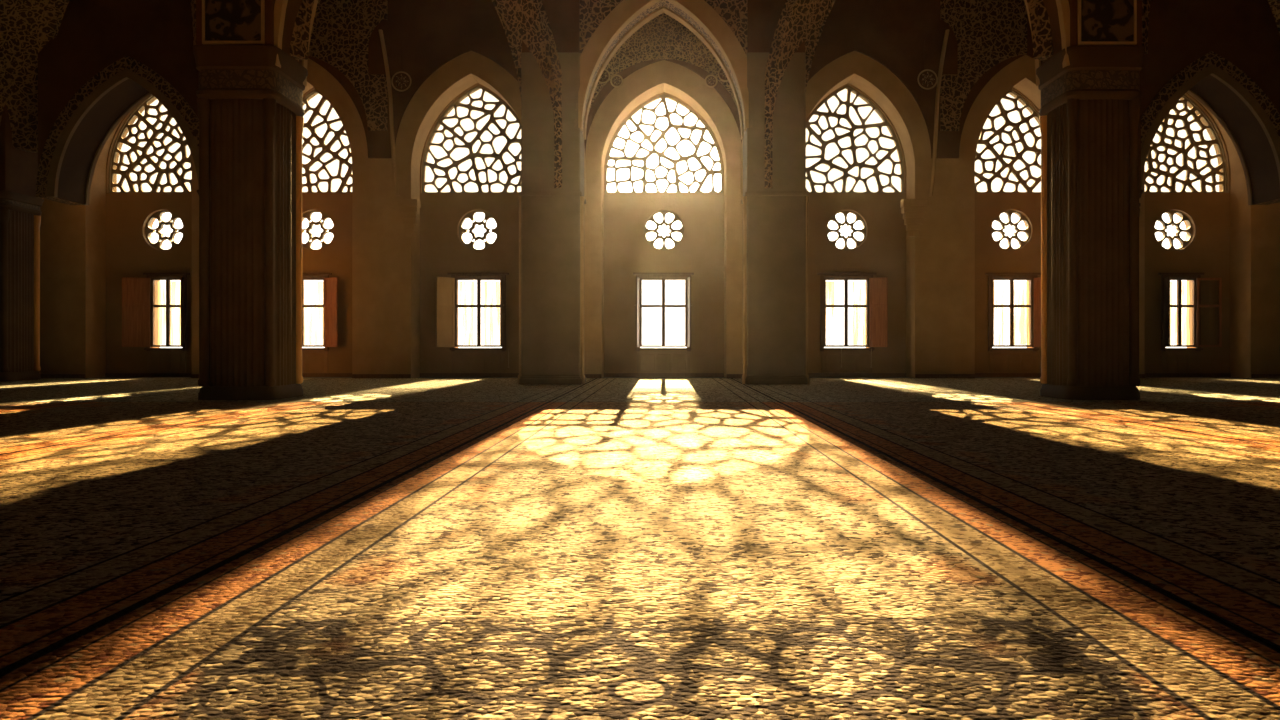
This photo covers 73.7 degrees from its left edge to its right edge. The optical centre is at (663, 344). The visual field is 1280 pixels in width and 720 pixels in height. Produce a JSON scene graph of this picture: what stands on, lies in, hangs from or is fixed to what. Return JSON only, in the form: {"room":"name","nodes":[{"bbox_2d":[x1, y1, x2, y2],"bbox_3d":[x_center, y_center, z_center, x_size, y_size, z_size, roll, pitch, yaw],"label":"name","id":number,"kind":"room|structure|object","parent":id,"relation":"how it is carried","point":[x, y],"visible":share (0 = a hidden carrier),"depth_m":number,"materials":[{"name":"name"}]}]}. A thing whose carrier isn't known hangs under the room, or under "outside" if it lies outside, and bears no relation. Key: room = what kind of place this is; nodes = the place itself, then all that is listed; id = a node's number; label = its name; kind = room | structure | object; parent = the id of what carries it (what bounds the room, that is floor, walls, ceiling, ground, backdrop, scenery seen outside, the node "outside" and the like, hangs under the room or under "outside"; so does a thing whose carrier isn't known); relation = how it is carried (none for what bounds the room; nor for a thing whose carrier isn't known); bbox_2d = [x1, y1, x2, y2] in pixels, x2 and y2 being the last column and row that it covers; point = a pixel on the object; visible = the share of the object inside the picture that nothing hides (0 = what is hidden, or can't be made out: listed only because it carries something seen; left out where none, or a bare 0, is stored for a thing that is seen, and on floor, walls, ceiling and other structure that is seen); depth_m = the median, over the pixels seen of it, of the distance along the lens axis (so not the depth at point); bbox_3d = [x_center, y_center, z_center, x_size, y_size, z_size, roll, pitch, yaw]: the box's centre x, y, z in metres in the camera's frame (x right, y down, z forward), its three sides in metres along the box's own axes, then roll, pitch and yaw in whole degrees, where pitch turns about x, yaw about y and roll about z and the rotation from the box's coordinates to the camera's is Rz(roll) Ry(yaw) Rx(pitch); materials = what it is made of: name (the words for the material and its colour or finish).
{"room":"mosque","nodes":[
{"label":"mosque","id":0,"kind":"room"},
{"bbox_2d":[308,0,387,130],"bbox_3d":[-7.146,-6.718,19.032,1.949,3.878,0.030,0,0,0],"label":"arch","id":1,"kind":"object","parent":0,"point":[341,31],"visible":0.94,"depth_m":19.02,"materials":[{"name":"tile"}]},
{"bbox_2d":[379,29,398,195],"bbox_3d":[-6.128,-5.167,19.007,0.467,3.697,0.095,0,0,0],"label":"trim","id":2,"kind":"structure","parent":1,"relation":"attached to","point":[387,71],"depth_m":18.96,"materials":[{"name":"stone"}]},
{"bbox_2d":[41,377,1279,378],"bbox_3d":[0.000,0.842,6.570,38.000,0.200,27.140,0,0,0],"label":"floor","id":3,"kind":"structure","parent":0,"point":[97,377],"depth_m":19.49,"materials":[{"name":"wood"}]},
{"bbox_2d":[0,104,43,380],"bbox_3d":[-13.720,-3.954,17.619,1.144,9.368,1.144,0,0,0],"label":"column","id":4,"kind":"structure","parent":3,"relation":"on","point":[20,220],"depth_m":17.48,"materials":[{"name":"stone"}]},
{"bbox_2d":[0,402,82,410],"bbox_3d":[-8.863,0.736,2.112,2.946,0.012,17.624,0,0,0],"label":"carpet","id":5,"kind":"object","parent":3,"relation":"on","point":[3,405],"visible":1,"depth_m":10.47,"materials":[{"name":"brown carpet"}]},
{"bbox_2d":[0,378,189,391],"bbox_3d":[-11.818,0.736,14.857,2.946,0.012,7.786,0,0,0],"label":"carpet","id":6,"kind":"object","parent":3,"relation":"on","point":[5,386],"visible":0.93,"depth_m":16.61,"materials":[{"name":"brown carpet"}]},
{"bbox_2d":[0,402,315,454],"bbox_3d":[-5.909,0.736,2.112,2.946,0.012,17.624,0,0,0],"label":"carpet","id":7,"kind":"object","parent":3,"relation":"on","point":[23,429],"visible":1,"depth_m":8.48,"materials":[{"name":"brown carpet"}]},
{"bbox_2d":[0,378,325,401],"bbox_3d":[-8.863,0.736,14.857,2.946,0.012,7.786,0,0,0],"label":"carpet","id":8,"kind":"object","parent":3,"relation":"on","point":[91,393],"visible":0.68,"depth_m":13.40,"materials":[{"name":"brown carpet"}]},
{"bbox_2d":[0,402,547,674],"bbox_3d":[-2.954,0.736,2.112,2.946,0.012,17.624,0,0,0],"label":"carpet","id":9,"kind":"object","parent":3,"relation":"on","point":[93,531],"visible":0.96,"depth_m":4.22,"materials":[{"name":"brown carpet"}]},
{"bbox_2d":[93,378,460,401],"bbox_3d":[-5.909,0.736,14.857,2.946,0.012,7.786,0,0,0],"label":"carpet","id":10,"kind":"object","parent":3,"relation":"on","point":[318,390],"visible":0.57,"depth_m":13.69,"materials":[{"name":"brown carpet"}]},
{"bbox_2d":[193,0,307,399],"bbox_3d":[-5.700,-3.954,11.820,1.144,9.368,1.144,0,0,0],"label":"column","id":11,"kind":"structure","parent":10,"relation":"on","point":[251,111],"depth_m":11.33,"materials":[{"name":"wood"}]},
{"bbox_2d":[0,0,195,152],"bbox_3d":[-9.690,-5.815,14.705,9.187,3.614,1.040,0,0,36],"label":"arch","id":12,"kind":"object","parent":11,"relation":"attached to","point":[26,26],"visible":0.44,"depth_m":17.01,"materials":[{"name":"tile"}]},
{"bbox_2d":[274,0,1069,86],"bbox_3d":[0.105,-6.158,11.820,10.970,4.871,0.940,0,0,0],"label":"pointed arch","id":13,"kind":"object","parent":11,"relation":"attached to","point":[285,11],"visible":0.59,"depth_m":11.58,"materials":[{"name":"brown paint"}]},
{"bbox_2d":[322,378,596,401],"bbox_3d":[-2.954,0.736,14.857,2.946,0.012,7.786,0,0,0],"label":"carpet","id":14,"kind":"object","parent":3,"relation":"on","point":[463,389],"visible":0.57,"depth_m":13.12,"materials":[{"name":"brown carpet"}]},
{"bbox_2d":[518,0,585,383],"bbox_3d":[-2.107,-3.954,16.282,1.255,9.368,0.970,0,0,0],"label":"pier","id":15,"kind":"object","parent":14,"relation":"on","point":[551,219],"visible":0.94,"depth_m":15.83,"materials":[{"name":"paint"}]},
{"bbox_2d":[290,0,561,187],"bbox_3d":[-3.839,-5.401,14.136,0.940,4.988,5.343,0,0,39],"label":"arch","id":16,"kind":"object","parent":15,"relation":"attached to","point":[526,21],"visible":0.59,"depth_m":15.68,"materials":[{"name":"stone"}]},
{"bbox_2d":[584,146,585,216],"bbox_3d":[-2.116,-4.127,17.914,0.740,2.500,2.865,0,0,0],"label":"arch","id":17,"kind":"object","parent":15,"relation":"attached to","point":[584,146],"visible":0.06,"depth_m":18.97,"materials":[{"name":"stone"}]},
{"bbox_2d":[574,0,751,139],"bbox_3d":[-0.009,-6.333,16.282,3.700,4.610,0.900,0,0,0],"label":"pointed arch","id":18,"kind":"object","parent":15,"relation":"attached to","point":[605,25],"visible":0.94,"depth_m":15.91,"materials":[{"name":"stone"}]},
{"bbox_2d":[0,402,1279,719],"bbox_3d":[0.000,0.736,2.112,2.946,0.012,17.624,0,0,0],"label":"carpet","id":19,"kind":"object","parent":3,"relation":"on","point":[564,560],"visible":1,"depth_m":2.35,"materials":[{"name":"beige carpet"}]},
{"bbox_2d":[550,378,777,401],"bbox_3d":[0.000,0.736,14.857,2.946,0.012,7.786,0,0,0],"label":"carpet","id":20,"kind":"object","parent":3,"relation":"on","point":[599,389],"visible":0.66,"depth_m":13.69,"materials":[{"name":"brown carpet"}]},
{"bbox_2d":[731,378,1005,401],"bbox_3d":[2.954,0.736,14.857,2.946,0.012,7.786,0,0,0],"label":"carpet","id":21,"kind":"object","parent":3,"relation":"on","point":[818,389],"visible":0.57,"depth_m":13.12,"materials":[{"name":"brown carpet"}]},
{"bbox_2d":[741,0,808,383],"bbox_3d":[2.088,-3.954,16.282,1.255,9.368,0.970,0,0,0],"label":"pier","id":22,"kind":"object","parent":21,"relation":"on","point":[775,219],"visible":0.96,"depth_m":15.83,"materials":[{"name":"stone"}]},
{"bbox_2d":[740,140,742,216],"bbox_3d":[2.079,-4.127,17.914,0.740,2.500,2.865,0,0,0],"label":"arch","id":23,"kind":"object","parent":22,"relation":"attached to","point":[741,179],"visible":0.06,"depth_m":18.99,"materials":[{"name":"stone"}]},
{"bbox_2d":[765,0,1052,187],"bbox_3d":[3.908,-5.400,14.134,0.940,4.985,5.482,0,0,-40],"label":"arch","id":24,"kind":"object","parent":22,"relation":"attached to","point":[799,20],"visible":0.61,"depth_m":15.67,"materials":[{"name":"stone"}]},
{"bbox_2d":[780,402,1279,650],"bbox_3d":[2.954,0.736,2.112,2.946,0.012,17.624,0,0,0],"label":"carpet","id":25,"kind":"object","parent":3,"relation":"on","point":[1193,518],"visible":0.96,"depth_m":4.53,"materials":[{"name":"brown carpet"}]},
{"bbox_2d":[867,378,1234,401],"bbox_3d":[5.909,0.736,14.857,2.946,0.012,7.786,0,0,0],"label":"carpet","id":26,"kind":"object","parent":3,"relation":"on","point":[1008,390],"visible":0.57,"depth_m":14.00,"materials":[{"name":"brown carpet"}]},
{"bbox_2d":[1036,0,1144,399],"bbox_3d":[5.880,-3.954,11.820,1.078,9.368,1.078,0,0,0],"label":"column","id":27,"kind":"structure","parent":26,"relation":"on","point":[1089,111],"depth_m":11.36,"materials":[{"name":"stone"}]},
{"bbox_2d":[1002,378,1279,401],"bbox_3d":[8.863,0.736,14.857,2.946,0.012,7.786,0,0,0],"label":"carpet","id":28,"kind":"object","parent":3,"relation":"on","point":[1235,393],"visible":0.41,"depth_m":13.69,"materials":[{"name":"brown carpet"}]},
{"bbox_2d":[1139,71,1142,216],"bbox_3d":[8.938,-3.954,17.619,1.320,9.368,1.320,0,0,0],"label":"column","id":29,"kind":"structure","parent":28,"relation":"on","point":[1140,190],"depth_m":17.03,"materials":[{"name":"stone"}]},
{"bbox_2d":[1141,0,1279,204],"bbox_3d":[10.994,-5.805,17.619,3.633,5.665,1.040,0,0,0],"label":"pointed arch","id":30,"kind":"object","parent":29,"relation":"attached to","point":[1225,54],"visible":0.7,"depth_m":17.18,"materials":[{"name":"stone"}]},
{"bbox_2d":[1012,402,1279,446],"bbox_3d":[5.909,0.736,2.112,2.946,0.012,17.624,0,0,0],"label":"carpet","id":31,"kind":"object","parent":3,"relation":"on","point":[1250,422],"visible":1,"depth_m":8.96,"materials":[{"name":"brown carpet"}]},
{"bbox_2d":[1139,378,1279,388],"bbox_3d":[11.818,0.736,14.857,2.946,0.012,7.786,0,0,0],"label":"carpet","id":32,"kind":"object","parent":3,"relation":"on","point":[1253,382],"visible":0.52,"depth_m":17.07,"materials":[{"name":"brown carpet"}]},
{"bbox_2d":[1245,402,1279,405],"bbox_3d":[8.863,0.736,2.112,2.946,0.012,17.624,0,0,0],"label":"carpet","id":33,"kind":"object","parent":3,"relation":"on","point":[1265,403],"visible":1,"depth_m":10.65,"materials":[{"name":"brown carpet"}]},
{"bbox_2d":[589,13,737,110],"bbox_3d":[0.000,-6.649,19.032,4.454,4.018,0.030,0,0,0],"label":"arch","id":34,"kind":"object","parent":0,"point":[663,36],"visible":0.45,"depth_m":19.02,"materials":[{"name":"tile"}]},
{"bbox_2d":[598,69,609,83],"bbox_3d":[-1.361,-5.981,18.983,0.338,0.338,0.068,0,0,0],"label":"wall medallion","id":35,"kind":"object","parent":34,"relation":"attached to","point":[605,76],"visible":0.63,"depth_m":18.96,"materials":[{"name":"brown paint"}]},
{"bbox_2d":[610,75,622,87],"bbox_3d":[-1.049,-5.870,18.983,0.291,0.291,0.068,0,0,0],"label":"wall medallion","id":36,"kind":"object","parent":34,"relation":"attached to","point":[616,81],"visible":1,"depth_m":18.96,"materials":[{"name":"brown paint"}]},
{"bbox_2d":[705,75,717,87],"bbox_3d":[1.049,-5.870,18.983,0.291,0.291,0.068,0,0,0],"label":"wall medallion","id":37,"kind":"object","parent":34,"relation":"attached to","point":[711,81],"visible":1,"depth_m":18.96,"materials":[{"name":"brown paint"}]},
{"bbox_2d":[718,68,727,81],"bbox_3d":[1.361,-6.026,18.983,0.338,0.338,0.068,0,0,0],"label":"wall medallion","id":38,"kind":"object","parent":34,"relation":"attached to","point":[721,74],"visible":0.45,"depth_m":18.96,"materials":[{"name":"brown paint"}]},
{"bbox_2d":[106,83,1229,372],"bbox_3d":[0.000,-3.958,19.965,38.000,9.400,0.350,0,0,0],"label":"wall","id":39,"kind":"structure","parent":0,"point":[700,252],"depth_m":19.79,"materials":[{"name":"paint"}]},
{"bbox_2d":[109,95,191,192],"bbox_3d":[-11.762,-4.733,19.931,2.320,2.413,0.143,0,0,0],"label":"window","id":40,"kind":"structure","parent":39,"relation":"in","point":[135,147],"depth_m":19.91,"materials":[{"name":"paint"}]},
{"bbox_2d":[122,273,189,372],"bbox_3d":[-11.688,-0.501,19.634,1.490,2.347,0.491,0,0,0],"label":"window","id":41,"kind":"structure","parent":39,"relation":"in","point":[138,294],"depth_m":19.74,"materials":[{"name":"brown wood"}]},
{"bbox_2d":[122,277,149,346],"bbox_3d":[-12.168,-0.754,19.661,0.560,1.601,0.035,0,0,-22],"label":"shutter","id":42,"kind":"object","parent":41,"relation":"attached to","point":[135,291],"depth_m":19.65,"materials":[{"name":"brown wood"}]},
{"bbox_2d":[180,277,183,346],"bbox_3d":[-11.059,-0.754,19.576,0.035,1.601,0.400,0,0,-25],"label":"shutter","id":43,"kind":"object","parent":41,"relation":"attached to","point":[181,278],"depth_m":19.41,"materials":[{"name":"brown wood"}]},
{"bbox_2d":[145,210,182,249],"bbox_3d":[-11.623,-2.668,19.935,0.951,0.951,0.090,0,0,0],"label":"window","id":44,"kind":"structure","parent":39,"relation":"in","point":[158,215],"depth_m":19.89,"materials":[{"name":"paint"}]},
{"bbox_2d":[157,281,179,344],"bbox_3d":[-11.530,-0.746,19.989,0.683,1.489,0.056,0,0,0],"label":"sheer curtain","id":45,"kind":"object","parent":39,"relation":"in","point":[161,284],"visible":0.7,"depth_m":19.99,"materials":[{"name":"white fabric"}]},
{"bbox_2d":[304,281,322,344],"bbox_3d":[-8.408,-0.746,19.990,1.045,1.489,0.056,0,0,0],"label":"sheer curtain","id":46,"kind":"object","parent":39,"relation":"in","point":[318,315],"visible":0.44,"depth_m":20.00,"materials":[{"name":"white fabric"}]},
{"bbox_2d":[302,210,333,249],"bbox_3d":[-8.120,-2.668,19.935,0.951,0.951,0.090,0,0,0],"label":"window","id":47,"kind":"structure","parent":39,"relation":"in","point":[307,215],"depth_m":19.89,"materials":[{"name":"paint"}]},
{"bbox_2d":[302,273,337,372],"bbox_3d":[-8.456,-0.501,19.690,1.947,2.347,0.379,0,0,0],"label":"window","id":48,"kind":"structure","parent":39,"relation":"in","point":[312,361],"depth_m":19.74,"materials":[{"name":"brown wood"}]},
{"bbox_2d":[324,277,337,346],"bbox_3d":[-7.674,-0.754,19.660,0.420,1.601,0.035,0,0,30],"label":"shutter","id":49,"kind":"object","parent":48,"relation":"attached to","point":[330,284],"depth_m":19.64,"materials":[{"name":"brown wood"}]},
{"bbox_2d":[302,89,351,192],"bbox_3d":[-8.120,-4.744,19.931,2.227,2.436,0.143,0,0,0],"label":"window","id":50,"kind":"structure","parent":39,"relation":"in","point":[316,111],"depth_m":19.91,"materials":[{"name":"paint"}]},
{"bbox_2d":[459,281,475,344],"bbox_3d":[-4.609,-0.746,19.990,0.407,1.489,0.056,0,0,0],"label":"sheer curtain","id":51,"kind":"object","parent":39,"relation":"in","point":[468,337],"visible":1,"depth_m":19.99,"materials":[{"name":"white fabric"}]},
{"bbox_2d":[422,85,520,192],"bbox_3d":[-4.315,-4.791,19.931,2.645,2.529,0.143,0,0,0],"label":"window","id":52,"kind":"structure","parent":39,"relation":"in","point":[456,103],"depth_m":19.91,"materials":[{"name":"paint"}]},
{"bbox_2d":[436,273,508,372],"bbox_3d":[-4.396,-0.501,19.608,1.596,2.347,0.543,0,0,0],"label":"window","id":53,"kind":"structure","parent":39,"relation":"in","point":[447,305],"depth_m":19.75,"materials":[{"name":"brown wood"}]},
{"bbox_2d":[436,277,454,346],"bbox_3d":[-5.016,-0.754,19.563,0.035,1.601,0.500,0,0,38],"label":"shutter","id":54,"kind":"object","parent":53,"relation":"attached to","point":[445,286],"depth_m":19.56,"materials":[{"name":"wood"}]},
{"bbox_2d":[501,276,502,346],"bbox_3d":[-3.705,-0.754,19.546,0.035,1.601,0.420,0,0,-10],"label":"shutter","id":55,"kind":"object","parent":53,"relation":"attached to","point":[501,276],"depth_m":19.34,"materials":[{"name":"brown wood"}]},
{"bbox_2d":[459,210,497,249],"bbox_3d":[-4.315,-2.668,19.935,0.951,0.951,0.090,0,0,0],"label":"window","id":56,"kind":"structure","parent":39,"relation":"in","point":[470,215],"depth_m":19.89,"materials":[{"name":"paint"}]},
{"bbox_2d":[484,281,499,344],"bbox_3d":[-4.004,-0.746,19.990,0.451,1.489,0.056,0,0,0],"label":"sheer curtain","id":57,"kind":"object","parent":39,"relation":"in","point":[491,339],"visible":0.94,"depth_m":19.99,"materials":[{"name":"white fabric"}]},
{"bbox_2d":[38,51,1279,377],"bbox_3d":[0.000,-3.958,19.443,38.000,9.400,0.693,0,0,0],"label":"arcade","id":58,"kind":"object","parent":39,"relation":"attached to","point":[940,262],"visible":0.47,"depth_m":19.09,"materials":[{"name":"stone"}]},
{"bbox_2d":[398,199,420,236],"bbox_3d":[-5.664,-2.829,18.972,0.436,0.802,0.250,0,0,0],"label":"corbel","id":59,"kind":"object","parent":58,"relation":"attached to","point":[409,209],"visible":1,"depth_m":18.91,"materials":[{"name":"stone"}]},
{"bbox_2d":[900,199,927,236],"bbox_3d":[5.565,-2.829,18.972,0.558,0.802,0.250,0,0,0],"label":"corbel","id":60,"kind":"object","parent":58,"relation":"attached to","point":[913,211],"visible":1,"depth_m":18.91,"materials":[{"name":"stone"}]},
{"bbox_2d":[40,373,1279,377],"bbox_3d":[0.000,0.697,19.428,38.000,0.090,0.723,0,0,0],"label":"baseboard","id":61,"kind":"structure","parent":39,"relation":"attached to","point":[191,375],"depth_m":19.76,"materials":[{"name":"brown wood"}]},
{"bbox_2d":[633,273,693,372],"bbox_3d":[-0.012,-0.501,19.616,1.410,2.347,0.526,0,0,0],"label":"window","id":62,"kind":"structure","parent":39,"relation":"in","point":[647,361],"depth_m":19.75,"materials":[{"name":"brown wood"}]},
{"bbox_2d":[636,277,639,346],"bbox_3d":[-0.599,-0.754,19.553,0.035,1.601,0.400,0,0,7],"label":"shutter","id":63,"kind":"object","parent":62,"relation":"attached to","point":[637,278],"depth_m":19.46,"materials":[{"name":"brown wood"}]},
{"bbox_2d":[687,277,690,346],"bbox_3d":[0.575,-0.754,19.553,0.035,1.601,0.400,0,0,-7],"label":"shutter","id":64,"kind":"object","parent":62,"relation":"attached to","point":[688,278],"depth_m":19.45,"materials":[{"name":"brown wood"}]},
{"bbox_2d":[605,94,722,192],"bbox_3d":[0.000,-4.686,19.931,2.738,2.320,0.143,0,0,0],"label":"window","id":65,"kind":"structure","parent":39,"relation":"in","point":[663,97],"depth_m":19.91,"materials":[{"name":"paint"}]},
{"bbox_2d":[644,210,683,249],"bbox_3d":[0.000,-2.668,19.935,0.951,0.951,0.090,0,0,0],"label":"window","id":66,"kind":"structure","parent":39,"relation":"in","point":[663,212],"depth_m":19.89,"materials":[{"name":"paint"}]},
{"bbox_2d":[826,281,834,344],"bbox_3d":[3.876,-0.746,19.989,0.260,1.489,0.056,0,0,0],"label":"sheer curtain","id":67,"kind":"object","parent":39,"relation":"in","point":[830,285],"visible":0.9,"depth_m":19.99,"materials":[{"name":"white fabric"}]},
{"bbox_2d":[827,210,865,249],"bbox_3d":[4.246,-2.668,19.935,0.951,0.951,0.090,0,0,0],"label":"window","id":68,"kind":"structure","parent":39,"relation":"in","point":[844,212],"depth_m":19.89,"materials":[{"name":"paint"}]},
{"bbox_2d":[817,273,887,372],"bbox_3d":[4.353,-0.501,19.764,1.598,2.347,0.304,0,0,5],"label":"window","id":69,"kind":"structure","parent":39,"relation":"in","point":[876,305],"depth_m":19.75,"materials":[{"name":"brown wood"}]},
{"bbox_2d":[869,277,887,346],"bbox_3d":[4.947,-0.754,19.660,0.420,1.601,0.035,0,0,30],"label":"shutter","id":70,"kind":"object","parent":69,"relation":"attached to","point":[878,287],"depth_m":19.66,"materials":[{"name":"brown wood"}]},
{"bbox_2d":[806,85,903,192],"bbox_3d":[4.269,-4.791,19.931,2.645,2.529,0.143,0,0,0],"label":"window","id":71,"kind":"structure","parent":39,"relation":"in","point":[853,147],"depth_m":19.91,"materials":[{"name":"paint"}]},
{"bbox_2d":[852,281,865,344],"bbox_3d":[4.573,-0.746,19.989,0.328,1.489,0.056,0,0,0],"label":"sheer curtain","id":72,"kind":"object","parent":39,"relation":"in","point":[856,314],"visible":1,"depth_m":19.99,"materials":[{"name":"white fabric"}]},
{"bbox_2d":[975,89,1040,192],"bbox_3d":[8.097,-4.744,19.931,2.227,2.436,0.143,0,0,0],"label":"window","id":73,"kind":"structure","parent":39,"relation":"in","point":[1004,113],"depth_m":19.91,"materials":[{"name":"paint"}]},
{"bbox_2d":[992,210,1030,249],"bbox_3d":[8.074,-2.668,19.935,0.951,0.951,0.090,0,0,0],"label":"window","id":74,"kind":"structure","parent":39,"relation":"in","point":[1009,213],"depth_m":19.89,"materials":[{"name":"paint"}]},
{"bbox_2d":[985,273,1040,372],"bbox_3d":[8.185,-0.501,19.759,1.464,2.347,0.341,0,0,8],"label":"window","id":75,"kind":"structure","parent":39,"relation":"in","point":[999,361],"depth_m":19.75,"materials":[{"name":"brown wood"}]},
{"bbox_2d":[1014,281,1028,344],"bbox_3d":[8.335,-0.746,19.990,0.419,1.489,0.056,0,0,0],"label":"sheer curtain","id":76,"kind":"object","parent":75,"relation":"in","point":[1023,312],"visible":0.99,"depth_m":19.99,"materials":[{"name":"white fabric"}]},
{"bbox_2d":[1034,278,1040,346],"bbox_3d":[8.725,-0.754,19.634,0.400,1.601,0.035,0,0,40],"label":"shutter","id":77,"kind":"object","parent":75,"relation":"attached to","point":[1037,281],"depth_m":19.71,"materials":[{"name":"brown wood"}]},
{"bbox_2d":[1155,210,1192,249],"bbox_3d":[11.855,-2.668,19.935,0.951,0.951,0.090,0,0,0],"label":"window","id":78,"kind":"structure","parent":39,"relation":"in","point":[1183,217],"depth_m":19.89,"materials":[{"name":"paint"}]},
{"bbox_2d":[1170,281,1188,344],"bbox_3d":[11.983,-0.746,19.990,0.662,1.489,0.056,0,0,0],"label":"sheer curtain","id":79,"kind":"object","parent":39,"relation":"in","point":[1185,317],"visible":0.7,"depth_m":19.99,"materials":[{"name":"white fabric"}]},
{"bbox_2d":[1145,95,1226,192],"bbox_3d":[11.948,-4.733,19.931,2.320,2.413,0.143,0,0,0],"label":"window","id":80,"kind":"structure","parent":39,"relation":"in","point":[1184,151],"depth_m":19.91,"materials":[{"name":"paint"}]},
{"bbox_2d":[1158,273,1221,372],"bbox_3d":[12.101,-0.501,19.753,1.524,2.347,0.491,0,0,-15],"label":"window","id":81,"kind":"structure","parent":39,"relation":"in","point":[1172,361],"depth_m":19.75,"materials":[{"name":"brown wood"}]},
{"bbox_2d":[1164,276,1169,346],"bbox_3d":[11.530,-0.754,19.544,0.035,1.601,0.450,0,0,20],"label":"shutter","id":82,"kind":"object","parent":81,"relation":"attached to","point":[1166,278],"depth_m":19.53,"materials":[{"name":"brown wood"}]},
{"bbox_2d":[308,0,1032,157],"bbox_3d":[0.000,-6.417,19.072,38.000,4.482,0.050,0,0,0],"label":"arches","id":83,"kind":"object","parent":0,"point":[433,33],"visible":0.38,"depth_m":19.05,"materials":[{"name":"brown paint"}]},
{"bbox_2d":[368,19,401,74],"bbox_3d":[-6.218,-6.647,19.026,0.742,1.230,0.039,0,0,0],"label":"panel","id":84,"kind":"object","parent":83,"relation":"attached to","point":[392,39],"visible":1,"depth_m":19.01,"materials":[{"name":"brown paint"}]},
{"bbox_2d":[391,71,411,91],"bbox_3d":[-5.847,-5.870,19.013,0.454,0.454,0.068,0,0,0],"label":"wall medallion","id":85,"kind":"object","parent":83,"relation":"attached to","point":[401,81],"visible":1,"depth_m":18.99,"materials":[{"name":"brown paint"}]},
{"bbox_2d":[917,69,937,89],"bbox_3d":[5.870,-5.914,19.013,0.454,0.454,0.068,0,0,0],"label":"wall medallion","id":86,"kind":"object","parent":83,"relation":"attached to","point":[927,79],"visible":1,"depth_m":18.99,"materials":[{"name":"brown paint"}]},
{"bbox_2d":[924,19,957,74],"bbox_3d":[6.171,-6.647,19.026,0.742,1.230,0.039,0,0,0],"label":"panel","id":87,"kind":"object","parent":83,"relation":"attached to","point":[933,43],"visible":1,"depth_m":19.01,"materials":[{"name":"brown paint"}]},
{"bbox_2d":[940,0,1026,130],"bbox_3d":[7.134,-6.718,19.032,1.926,3.878,0.030,0,0,0],"label":"arch","id":88,"kind":"object","parent":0,"point":[988,33],"visible":0.99,"depth_m":19.02,"materials":[{"name":"tile"}]},
{"bbox_2d":[929,29,948,195],"bbox_3d":[6.128,-5.167,19.007,0.467,3.697,0.095,0,0,0],"label":"trim","id":89,"kind":"structure","parent":88,"relation":"attached to","point":[940,71],"depth_m":18.96,"materials":[{"name":"stone"}]},
{"bbox_3d":[-8.699,-3.954,17.619,1.320,9.368,1.320,0,0,0],"label":"column","id":90,"kind":"structure","parent":0,"visible":0},
{"bbox_2d":[36,0,198,204],"bbox_3d":[-10.774,-5.805,17.619,3.673,5.665,1.040,0,0,0],"label":"pointed arch","id":91,"kind":"object","parent":90,"relation":"attached to","point":[105,58],"visible":0.8,"depth_m":17.18,"materials":[{"name":"stone"}]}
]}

